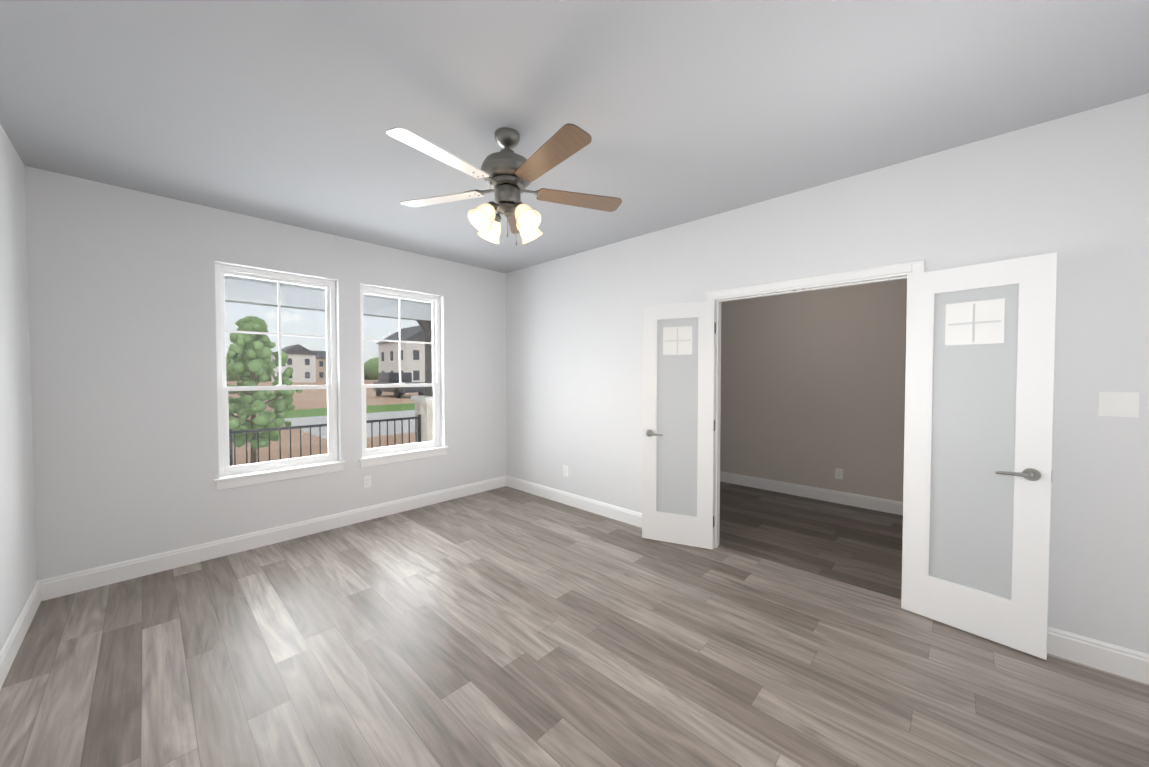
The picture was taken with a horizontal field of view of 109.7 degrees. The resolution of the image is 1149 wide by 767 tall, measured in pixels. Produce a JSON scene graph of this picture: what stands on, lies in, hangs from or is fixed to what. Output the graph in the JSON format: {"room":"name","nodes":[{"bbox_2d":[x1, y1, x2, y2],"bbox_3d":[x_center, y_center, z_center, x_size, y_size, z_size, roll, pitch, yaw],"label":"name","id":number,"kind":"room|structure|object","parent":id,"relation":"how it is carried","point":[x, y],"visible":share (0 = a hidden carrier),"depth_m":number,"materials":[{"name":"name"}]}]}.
{"room":"empty room","nodes":[
{"label":"empty room","id":0,"kind":"room"},
{"bbox_2d":[0,124,36,649],"bbox_3d":[-1.598,0.056,0.748,5.110,2.740,0.120,1,2,43],"label":"wall","id":1,"kind":"structure","parent":0,"point":[18,573],"depth_m":2.22,"materials":[{"name":"grey paint"}]},
{"bbox_2d":[0,579,43,689],"bbox_3d":[-1.552,1.358,0.826,5.110,0.135,0.015,1,2,43],"label":"baseboard","id":2,"kind":"structure","parent":1,"relation":"attached to","point":[9,650],"depth_m":2.15,"materials":[{"name":"white paint"}]},
{"bbox_2d":[25,166,505,579],"bbox_3d":[-2.207,-0.015,3.941,0.160,2.740,3.930,1,2,43],"label":"wall","id":3,"kind":"structure","parent":0,"point":[122,316],"depth_m":3.00,"materials":[{"name":"grey paint"}]},
{"bbox_2d":[44,476,503,600],"bbox_3d":[-2.134,1.289,3.921,0.015,0.135,3.660,1,2,43],"label":"baseboard","id":4,"kind":"structure","parent":3,"relation":"attached to","point":[74,582],"depth_m":3.27,"materials":[{"name":"white paint"}]},
{"bbox_2d":[213,263,448,490],"bbox_3d":[-2.191,-0.074,3.931,0.185,1.800,2.010,1,2,43],"label":"window","id":5,"kind":"structure","parent":3,"relation":"in","point":[223,389],"depth_m":3.56,"materials":[{"name":"white plastic"}]},
{"bbox_2d":[363,475,370,487],"bbox_3d":[-2.050,0.974,4.007,0.008,0.117,0.072,1,2,43],"label":"electrical outlet","id":6,"kind":"object","parent":3,"relation":"attached to","point":[366,481],"visible":1,"depth_m":4.00,"materials":[{"name":"white plastic"}]},
{"bbox_2d":[360,285,440,456],"bbox_3d":[-1.866,-0.119,4.353,0.078,1.730,0.880,1,2,43],"label":"window","id":7,"kind":"structure","parent":3,"relation":"in","point":[435,348],"depth_m":4.36,"materials":[{"name":"white plastic"}]},
{"bbox_2d":[0,481,1148,766],"bbox_3d":[0.422,1.438,2.950,5.390,0.120,6.050,1,2,43],"label":"floor","id":8,"kind":"structure","parent":0,"point":[504,627],"depth_m":2.04,"materials":[{"name":"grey wood"}]},
{"bbox_2d":[0,0,1148,272],"bbox_3d":[0.422,-1.422,2.886,5.390,0.120,6.050,1,2,43],"label":"ceiling","id":9,"kind":"structure","parent":0,"point":[288,112],"depth_m":1.88,"materials":[{"name":"paint"}]},
{"bbox_2d":[386,123,621,245],"bbox_3d":[-0.367,-1.045,2.163,1.276,0.601,1.269,1,2,43],"label":"ceiling fan","id":10,"kind":"object","parent":9,"relation":"hanging from","point":[507,174],"visible":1,"depth_m":2.11,"materials":[{"name":"brown wood"}]},
{"bbox_2d":[720,279,906,501],"bbox_3d":[2.457,-0.040,5.074,5.390,2.740,0.120,1,2,43],"label":"wall","id":11,"kind":"structure","parent":0,"point":[812,388],"depth_m":4.66,"materials":[{"name":"paint"}]},
{"bbox_2d":[720,471,902,514],"bbox_3d":[2.425,1.264,5.041,5.110,0.135,0.015,1,2,43],"label":"baseboard","id":12,"kind":"structure","parent":11,"relation":"attached to","point":[862,501],"depth_m":4.67,"materials":[{"name":"white paint"}]},
{"bbox_2d":[835,468,842,479],"bbox_3d":[2.962,1.012,4.533,0.072,0.117,0.008,1,2,43],"label":"outlet","id":13,"kind":"object","parent":11,"relation":"attached to","point":[838,473],"visible":1,"depth_m":4.53,"materials":[{"name":"white plastic"}]},
{"bbox_2d":[506,93,1148,653],"bbox_3d":[1.017,-0.005,3.519,5.110,2.740,0.120,1,2,43],"label":"wall","id":14,"kind":"structure","parent":0,"point":[1072,191],"depth_m":2.29,"materials":[{"name":"grey paint"}]},
{"bbox_2d":[563,465,567,476],"bbox_3d":[-0.100,0.973,4.506,0.072,0.117,0.008,1,2,43],"label":"electrical outlet","id":15,"kind":"object","parent":14,"relation":"attached to","point":[565,470],"visible":1,"depth_m":4.50,"materials":[{"name":"white plastic"}]},
{"bbox_2d":[504,475,641,527],"bbox_3d":[0.113,1.280,4.308,2.672,0.135,0.015,1,2,43],"label":"baseboard","id":16,"kind":"structure","parent":14,"relation":"attached to","point":[621,514],"depth_m":4.36,"materials":[{"name":"white paint"}]},
{"bbox_2d":[642,300,715,549],"bbox_3d":[0.859,0.340,3.414,0.567,2.030,0.269,1,2,43],"label":"door","id":17,"kind":"structure","parent":14,"relation":"in","point":[678,425],"depth_m":3.41,"materials":[{"name":"white paint"}]},
{"bbox_2d":[706,260,924,548],"bbox_3d":[1.631,0.317,2.946,1.364,2.122,0.166,1,2,43],"label":"door frame","id":18,"kind":"structure","parent":14,"relation":"in","point":[717,419],"depth_m":3.02,"materials":[{"name":"white paint"}]},
{"bbox_2d":[901,252,1056,659],"bbox_3d":[2.183,0.366,2.231,0.584,2.030,0.174,1,2,43],"label":"door","id":19,"kind":"structure","parent":14,"relation":"in","point":[979,382],"depth_m":2.21,"materials":[{"name":"white paint"}]},
{"bbox_2d":[1047,626,1148,684],"bbox_3d":[2.447,1.329,2.107,0.992,0.135,0.015,1,2,43],"label":"baseboard","id":20,"kind":"structure","parent":14,"relation":"attached to","point":[1116,659],"depth_m":1.98,"materials":[{"name":"white paint"}]},
{"bbox_2d":[1098,392,1138,417],"bbox_3d":[2.602,0.100,1.937,0.118,0.118,0.010,1,2,43],"label":"switch plate","id":21,"kind":"object","parent":14,"relation":"attached to","point":[1119,404],"visible":1,"depth_m":1.94,"materials":[{"name":"white plastic"}]},
{"label":"outside","id":22,"kind":"structure","parent":0,"visible":0},
{"bbox_2d":[226,380,418,465],"bbox_3d":[-49.372,0.342,67.375,155.480,0.200,150.000,1,2,43],"label":"ground","id":23,"kind":"structure","parent":22,"point":[296,419],"depth_m":14.70,"materials":[{"name":"beige concrete"}]},
{"bbox_2d":[226,316,301,463],"bbox_3d":[-5.474,0.231,6.896,1.421,2.740,1.367,1,2,43],"label":"tree","id":24,"kind":"object","parent":23,"relation":"on","point":[246,369],"depth_m":6.72,"materials":[{"name":"green plant"}]},
{"bbox_2d":[271,344,316,382],"bbox_3d":[-63.143,-4.433,90.917,9.700,8.300,7.200,1,2,43],"label":"house","id":25,"kind":"structure","parent":23,"relation":"on","point":[307,362],"depth_m":88.21,"materials":[{"name":"white"}]},
{"bbox_2d":[226,351,378,380],"bbox_3d":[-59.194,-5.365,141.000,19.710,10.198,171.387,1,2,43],"label":"tree","id":26,"kind":"object","parent":23,"relation":"on","point":[368,365],"depth_m":127.31,"materials":[{"name":"green plant"}]},
{"bbox_2d":[310,350,326,380],"bbox_3d":[-66.376,-4.777,110.805,9.700,8.100,10.700,1,2,43],"label":"house","id":27,"kind":"structure","parent":23,"relation":"on","point":[321,356],"depth_m":105.20,"materials":[{"name":"beige"}]},
{"bbox_2d":[373,372,424,397],"bbox_3d":[-13.771,0.083,31.856,5.400,1.900,2.060,1,2,43],"label":"car","id":28,"kind":"object","parent":23,"relation":"on","point":[393,381],"depth_m":31.22,"materials":[{"name":"grey paint"}]},
{"bbox_2d":[377,325,424,381],"bbox_3d":[-24.300,-4.309,62.867,10.700,9.300,8.700,1,2,43],"label":"house","id":29,"kind":"structure","parent":23,"relation":"on","point":[391,355],"depth_m":58.23,"materials":[{"name":"white"}]},
{"bbox_3d":[-2.606,1.558,5.404,2.380,0.130,12.000,1,2,43],"label":"porch","id":30,"kind":"object","parent":23,"relation":"on","visible":0},
{"bbox_2d":[229,415,420,465],"bbox_3d":[-5.023,1.052,4.346,0.040,0.930,7.000,1,2,43],"label":"railing","id":31,"kind":"object","parent":30,"relation":"on","point":[417,420],"depth_m":5.63,"materials":[{"name":"black metal"}]},
{"bbox_2d":[411,320,432,442],"bbox_3d":[-2.528,0.049,6.970,0.520,2.817,0.706,1,2,43],"label":"porch column","id":32,"kind":"structure","parent":30,"relation":"on","point":[429,424],"depth_m":6.88,"materials":[{"name":"stone"}]},
{"bbox_2d":[224,275,431,320],"bbox_3d":[-2.697,-1.258,5.428,2.630,0.440,12.000,1,2,43],"label":"porch roof","id":33,"kind":"structure","parent":32,"relation":"on","point":[272,286],"depth_m":5.53,"materials":[{"name":"grey"}]}
]}

